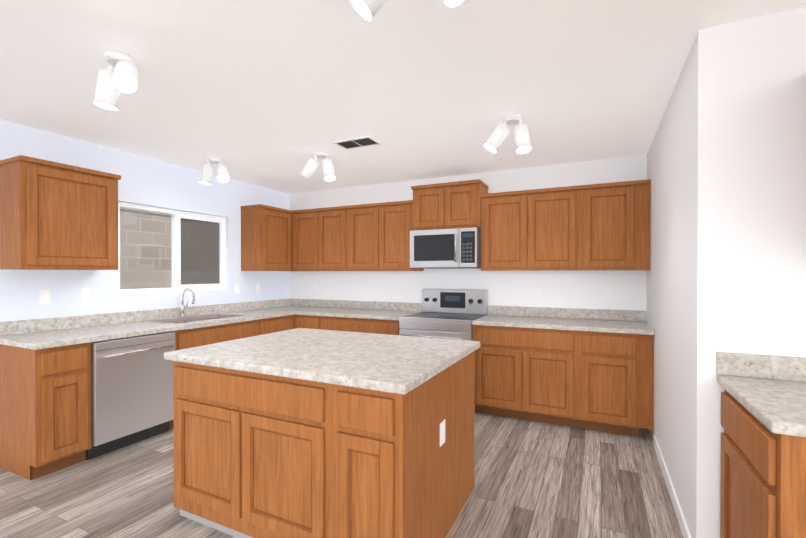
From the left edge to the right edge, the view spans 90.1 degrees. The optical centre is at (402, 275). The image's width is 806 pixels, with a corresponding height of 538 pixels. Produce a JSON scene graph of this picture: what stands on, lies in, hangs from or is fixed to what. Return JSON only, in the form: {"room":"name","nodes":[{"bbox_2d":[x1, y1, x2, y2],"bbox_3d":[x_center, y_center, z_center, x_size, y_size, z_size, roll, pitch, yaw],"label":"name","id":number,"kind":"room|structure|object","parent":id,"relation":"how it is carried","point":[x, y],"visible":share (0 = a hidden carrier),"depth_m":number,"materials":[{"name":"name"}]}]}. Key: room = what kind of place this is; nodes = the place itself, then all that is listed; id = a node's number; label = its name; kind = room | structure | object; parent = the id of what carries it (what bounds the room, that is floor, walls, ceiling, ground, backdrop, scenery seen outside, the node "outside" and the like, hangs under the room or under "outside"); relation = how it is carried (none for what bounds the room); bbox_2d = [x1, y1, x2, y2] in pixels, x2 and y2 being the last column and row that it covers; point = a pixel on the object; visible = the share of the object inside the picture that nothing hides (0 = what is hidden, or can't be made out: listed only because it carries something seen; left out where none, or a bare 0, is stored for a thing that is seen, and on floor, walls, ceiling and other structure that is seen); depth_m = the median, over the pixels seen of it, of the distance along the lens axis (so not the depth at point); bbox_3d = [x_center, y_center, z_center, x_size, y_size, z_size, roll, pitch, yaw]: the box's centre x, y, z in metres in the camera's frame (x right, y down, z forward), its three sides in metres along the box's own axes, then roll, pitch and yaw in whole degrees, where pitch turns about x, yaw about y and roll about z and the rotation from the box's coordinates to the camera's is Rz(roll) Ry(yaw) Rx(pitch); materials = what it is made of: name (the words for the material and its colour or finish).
{"room":"kitchen","nodes":[
{"label":"kitchen","id":0,"kind":"room"},
{"bbox_2d":[0,120,289,321],"bbox_3d":[-3.399,0.116,2.079,0.150,2.475,8.000,0,0,26],"label":"wall","id":1,"kind":"structure","parent":0,"point":[146,181],"depth_m":3.73,"materials":[{"name":"white paint"}]},
{"bbox_2d":[39,289,50,304],"bbox_3d":[-2.796,0.168,3.143,0.008,0.116,0.072,0,0,26],"label":"electrical outlet","id":2,"kind":"object","parent":1,"relation":"attached to","point":[44,296],"visible":1,"depth_m":3.14,"materials":[{"name":"white plastic"}]},
{"bbox_2d":[0,155,120,269],"bbox_3d":[-2.628,-0.435,3.119,0.321,0.782,0.630,0,0,26],"label":"upper cabinet","id":3,"kind":"object","parent":1,"relation":"attached to","point":[56,216],"depth_m":2.96,"materials":[{"name":"brown wood"}]},
{"bbox_2d":[81,288,90,301],"bbox_3d":[-2.674,0.166,3.395,0.007,0.116,0.072,0,0,26],"label":"electrical outlet","id":4,"kind":"object","parent":1,"relation":"attached to","point":[85,294],"visible":1,"depth_m":3.39,"materials":[{"name":"white plastic"}]},
{"bbox_2d":[0,300,291,335],"bbox_3d":[-2.252,0.380,4.246,0.020,0.100,3.097,0,0,26],"label":"backsplash","id":5,"kind":"structure","parent":1,"relation":"attached to","point":[9,328],"depth_m":3.62,"materials":[{"name":"beige stone"}]},
{"bbox_2d":[118,201,225,294],"bbox_3d":[-2.364,-0.253,4.195,0.065,0.850,1.205,0,0,26],"label":"window","id":6,"kind":"structure","parent":1,"relation":"in","point":[178,223],"depth_m":4.32,"materials":[{"name":"white plastic"}]},
{"bbox_2d":[235,284,239,293],"bbox_3d":[-1.985,0.159,4.816,0.007,0.116,0.072,0,0,26],"label":"electrical outlet","id":7,"kind":"object","parent":1,"relation":"attached to","point":[237,288],"visible":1,"depth_m":4.82,"materials":[{"name":"white plastic"}]},
{"bbox_2d":[255,283,259,291],"bbox_3d":[-1.845,0.158,5.104,0.008,0.116,0.072,0,0,26],"label":"electrical outlet","id":8,"kind":"object","parent":1,"relation":"attached to","point":[257,287],"visible":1,"depth_m":5.10,"materials":[{"name":"white plastic"}]},
{"bbox_2d":[241,204,291,270],"bbox_3d":[-1.661,-0.445,5.031,0.394,0.782,0.556,0,0,26],"label":"upper cabinet","id":9,"kind":"object","parent":1,"relation":"attached to","point":[266,231],"depth_m":4.85,"materials":[{"name":"brown wood"}]},
{"bbox_2d":[0,409,682,537],"bbox_3d":[-1.082,1.384,0.963,5.000,0.050,8.000,0,0,26],"label":"floor","id":10,"kind":"structure","parent":0,"point":[533,479],"depth_m":2.50,"materials":[{"name":"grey wood"}]},
{"bbox_2d":[0,344,90,479],"bbox_3d":[-2.579,0.915,2.886,0.620,0.870,0.320,0,0,26],"label":"base cabinet","id":11,"kind":"object","parent":10,"relation":"on","point":[45,396],"depth_m":2.73,"materials":[{"name":"brown wood"}]},
{"bbox_2d":[0,304,303,351],"bbox_3d":[-1.972,0.451,4.111,0.642,0.040,3.097,0,0,26],"label":"countertop","id":12,"kind":"structure","parent":11,"relation":"on","point":[62,337],"depth_m":3.26,"materials":[{"name":"beige stone"}]},
{"bbox_2d":[178,288,194,317],"bbox_3d":[-2.184,0.277,4.102,0.214,0.295,0.093,0,0,26],"label":"faucet","id":13,"kind":"object","parent":12,"relation":"on","point":[182,310],"depth_m":4.11,"materials":[{"name":"silver metal"}]},
{"bbox_2d":[86,331,174,459],"bbox_3d":[-2.336,0.913,3.296,0.652,0.868,0.624,0,0,26],"label":"dishwasher","id":14,"kind":"object","parent":10,"relation":"on","point":[131,390],"visible":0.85,"depth_m":3.12,"materials":[{"name":"silver metal"}]},
{"bbox_2d":[128,316,259,428],"bbox_3d":[-2.031,0.909,4.016,0.620,0.870,0.930,0,0,26],"label":"base cabinet","id":15,"kind":"object","parent":10,"relation":"on","point":[191,337],"depth_m":3.85,"materials":[{"name":"brown wood"}]},
{"bbox_2d":[260,316,295,334],"bbox_3d":[-1.711,0.905,4.677,0.620,0.870,0.540,0,0,26],"label":"base cabinet","id":16,"kind":"object","parent":10,"relation":"on","point":[278,323],"depth_m":4.56,"materials":[{"name":"brown wood"}]},
{"bbox_2d":[296,316,319,328],"bbox_3d":[-0.999,0.903,5.018,0.400,0.870,0.620,0,0,26],"label":"base cabinet","id":17,"kind":"object","parent":10,"relation":"on","point":[311,322],"depth_m":4.73,"materials":[{"name":"brown wood"}]},
{"bbox_2d":[164,328,479,537],"bbox_3d":[-0.409,0.887,2.391,1.471,0.930,1.121,0,0,26],"label":"kitchen island","id":18,"kind":"object","parent":10,"relation":"on","point":[304,433],"visible":1,"depth_m":1.93,"materials":[{"name":"brown wood"}]},
{"bbox_2d":[164,328,479,394],"bbox_3d":[-0.409,0.442,2.389,1.471,0.040,1.121,0,0,26],"label":"island countertop","id":19,"kind":"structure","parent":18,"relation":"on","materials":[{"name":"stone"}]},
{"bbox_2d":[320,316,399,334],"bbox_3d":[-0.355,0.905,4.705,1.032,0.870,0.620,0,0,26],"label":"base cabinet","id":20,"kind":"object","parent":10,"relation":"on","point":[337,323],"depth_m":4.42,"materials":[{"name":"brown wood"}]},
{"bbox_2d":[296,308,419,319],"bbox_3d":[-0.522,0.448,4.772,1.392,0.040,0.642,0,0,26],"label":"countertop","id":21,"kind":"structure","parent":20,"relation":"on","point":[352,313],"depth_m":4.64,"materials":[{"name":"beige stone"}]},
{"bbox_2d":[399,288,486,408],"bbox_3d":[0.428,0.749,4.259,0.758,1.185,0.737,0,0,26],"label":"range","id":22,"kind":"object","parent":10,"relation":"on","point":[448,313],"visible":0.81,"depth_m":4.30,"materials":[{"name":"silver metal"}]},
{"bbox_2d":[473,325,579,427],"bbox_3d":[1.218,0.909,3.943,0.930,0.870,0.620,0,0,26],"label":"base cabinet","id":23,"kind":"object","parent":10,"relation":"on","point":[525,374],"depth_m":3.65,"materials":[{"name":"brown wood"}]},
{"bbox_2d":[472,313,653,336],"bbox_3d":[1.465,0.452,3.808,1.490,0.040,0.642,0,0,26],"label":"countertop","id":24,"kind":"structure","parent":23,"relation":"on","point":[577,324],"depth_m":3.62,"materials":[{"name":"beige stone"}]},
{"bbox_2d":[580,333,643,436],"bbox_3d":[1.845,0.910,3.639,0.465,0.870,0.620,0,0,26],"label":"base cabinet","id":25,"kind":"object","parent":10,"relation":"on","point":[590,369],"depth_m":3.36,"materials":[{"name":"brown wood"}]},
{"bbox_2d":[716,352,805,537],"bbox_3d":[1.552,0.851,1.388,0.627,1.012,0.645,0,0,26],"label":"base cabinet","id":26,"kind":"object","parent":10,"relation":"on","point":[763,455],"depth_m":1.45,"materials":[{"name":"brown wood"}]},
{"bbox_2d":[716,352,805,477],"bbox_3d":[1.552,0.415,1.386,0.627,0.140,0.645,0,0,26],"label":"countertop","id":27,"kind":"structure","parent":26,"relation":"on","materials":[{"name":"stone"}]},
{"bbox_2d":[0,0,805,193],"bbox_3d":[-1.082,-1.141,0.949,5.000,0.050,8.000,0,0,26],"label":"ceiling","id":28,"kind":"structure","parent":0,"point":[273,94],"depth_m":2.30,"materials":[{"name":"white paint"}]},
{"bbox_2d":[94,50,138,109],"bbox_3d":[-1.433,-0.993,2.027,0.332,0.256,0.172,0,0,26],"label":"spotlight fixture","id":29,"kind":"object","parent":28,"relation":"attached to","point":[113,83],"visible":1,"depth_m":2.03,"materials":[{"name":"white metal"}]},
{"bbox_2d":[199,157,228,184],"bbox_3d":[-1.799,-1.002,3.872,0.300,0.256,0.189,0,0,26],"label":"spotlight fixture","id":30,"kind":"object","parent":28,"relation":"attached to","point":[206,175],"visible":1,"depth_m":3.84,"materials":[{"name":"white metal"}]},
{"bbox_2d":[300,151,334,180],"bbox_3d":[-0.782,-1.002,3.708,0.327,0.256,0.179,0,0,26],"label":"spotlight fixture","id":31,"kind":"object","parent":28,"relation":"attached to","point":[309,168],"visible":1,"depth_m":3.67,"materials":[{"name":"white metal"}]},
{"bbox_2d":[333,136,381,149],"bbox_3d":[-0.388,-1.122,3.413,0.360,0.012,0.210,0,0,26],"label":"ceiling vent","id":32,"kind":"object","parent":28,"relation":"in","point":[357,142],"visible":1,"depth_m":3.40,"materials":[{"name":"white"}]},
{"bbox_2d":[351,0,462,19],"bbox_3d":[0.021,-0.997,1.348,0.406,0.241,0.145,0,0,16],"label":"spotlight fixture","id":33,"kind":"object","parent":28,"relation":"attached to","point":[367,9],"visible":1,"depth_m":1.35,"materials":[{"name":"white metal"}]},
{"bbox_2d":[484,114,530,152],"bbox_3d":[0.743,-0.997,2.858,0.317,0.256,0.170,0,0,26],"label":"spotlight fixture","id":34,"kind":"object","parent":28,"relation":"attached to","point":[497,138],"visible":1,"depth_m":2.82,"materials":[{"name":"white metal"}]},
{"bbox_2d":[290,155,646,322],"bbox_3d":[0.695,0.102,4.623,5.300,2.475,0.150,0,0,26],"label":"wall","id":35,"kind":"structure","parent":0,"point":[581,289],"depth_m":4.36,"materials":[{"name":"white paint"}]},
{"bbox_2d":[292,208,323,270],"bbox_3d":[-1.175,-0.446,5.220,0.502,0.782,0.396,0,0,26],"label":"upper cabinet","id":36,"kind":"object","parent":35,"relation":"attached to","point":[307,224],"depth_m":5.11,"materials":[{"name":"brown wood"}]},
{"bbox_2d":[324,206,347,270],"bbox_3d":[-0.827,-0.445,5.093,0.499,0.782,0.322,0,0,26],"label":"upper cabinet","id":37,"kind":"object","parent":35,"relation":"attached to","point":[335,218],"depth_m":4.92,"materials":[{"name":"brown wood"}]},
{"bbox_2d":[292,300,421,311],"bbox_3d":[-0.666,0.375,5.187,2.014,0.100,0.020,0,0,26],"label":"backsplash","id":38,"kind":"structure","parent":35,"relation":"attached to","point":[396,306],"depth_m":5.13,"materials":[{"name":"beige stone"}]},
{"bbox_2d":[348,203,383,270],"bbox_3d":[-0.378,-0.444,4.875,0.499,0.782,0.322,0,0,26],"label":"upper cabinet","id":39,"kind":"object","parent":35,"relation":"attached to","point":[365,221],"depth_m":4.74,"materials":[{"name":"brown wood"}]},
{"bbox_2d":[384,200,423,270],"bbox_3d":[-0.049,-0.443,4.716,0.497,0.782,0.322,0,0,26],"label":"upper cabinet","id":40,"kind":"object","parent":35,"relation":"attached to","point":[398,214],"depth_m":4.55,"materials":[{"name":"brown wood"}]},
{"bbox_2d":[412,182,451,230],"bbox_3d":[0.374,-0.737,4.498,0.445,0.488,0.342,0,0,26],"label":"upper cabinet","id":41,"kind":"object","parent":35,"relation":"attached to","point":[431,203],"depth_m":4.34,"materials":[{"name":"brown wood"}]},
{"bbox_2d":[410,227,480,268],"bbox_3d":[0.487,-0.282,4.374,0.748,0.413,0.470,0,0,26],"label":"microwave","id":42,"kind":"object","parent":41,"relation":"attached to","point":[456,248],"visible":1,"depth_m":4.19,"materials":[{"name":"silver metal"}]},
{"bbox_2d":[452,179,487,227],"bbox_3d":[0.656,-0.737,4.362,0.444,0.488,0.342,0,0,26],"label":"upper cabinet","id":43,"kind":"object","parent":35,"relation":"attached to","point":[465,194],"depth_m":4.18,"materials":[{"name":"brown wood"}]},
{"bbox_2d":[480,189,535,270],"bbox_3d":[1.103,-0.441,4.158,0.532,0.782,0.322,0,0,26],"label":"upper cabinet","id":44,"kind":"object","parent":35,"relation":"attached to","point":[507,219],"depth_m":4.02,"materials":[{"name":"brown wood"}]},
{"bbox_2d":[536,185,579,270],"bbox_3d":[1.464,-0.440,3.983,0.534,0.782,0.322,0,0,26],"label":"upper cabinet","id":45,"kind":"object","parent":35,"relation":"attached to","point":[558,208],"depth_m":3.81,"materials":[{"name":"brown wood"}]},
{"bbox_2d":[488,305,645,320],"bbox_3d":[1.600,0.381,4.088,1.490,0.100,0.020,0,0,26],"label":"backsplash","id":46,"kind":"structure","parent":35,"relation":"attached to","point":[509,311],"depth_m":4.03,"materials":[{"name":"beige stone"}]},
{"bbox_2d":[604,286,612,297],"bbox_3d":[1.992,0.164,3.907,0.072,0.116,0.007,0,0,26],"label":"electrical outlet","id":47,"kind":"object","parent":35,"relation":"attached to","point":[608,291],"visible":1,"depth_m":3.90,"materials":[{"name":"white plastic"}]},
{"bbox_2d":[580,180,639,269],"bbox_3d":[1.914,-0.438,3.765,0.466,0.782,0.322,0,0,26],"label":"upper cabinet","id":48,"kind":"object","parent":35,"relation":"attached to","point":[609,212],"depth_m":3.62,"materials":[{"name":"brown wood"}]},
{"bbox_2d":[647,7,805,537],"bbox_3d":[2.198,0.113,2.622,0.850,2.475,2.140,0,0,26],"label":"wall","id":49,"kind":"structure","parent":0,"point":[726,169],"depth_m":1.81,"materials":[{"name":"white paint"}]},
{"bbox_2d":[654,435,690,537],"bbox_3d":[1.673,1.309,2.510,0.032,0.085,1.492,0,0,26],"label":"baseboard","id":50,"kind":"structure","parent":49,"relation":"attached to","point":[679,513],"depth_m":2.34,"materials":[{"name":"white wood"}]},
{"bbox_3d":[-4.043,1.371,3.509,2.250,0.050,12.000,0,0,26],"label":"ground","id":51,"kind":"structure","parent":0,"visible":0},
{"bbox_2d":[120,207,218,288],"bbox_3d":[-5.145,0.163,4.037,0.240,2.360,12.000,0,0,26],"label":"window glass","id":52,"kind":"object","parent":51,"relation":"on","point":[162,276],"depth_m":6.30,"materials":[{"name":"clear glass"}]}
]}

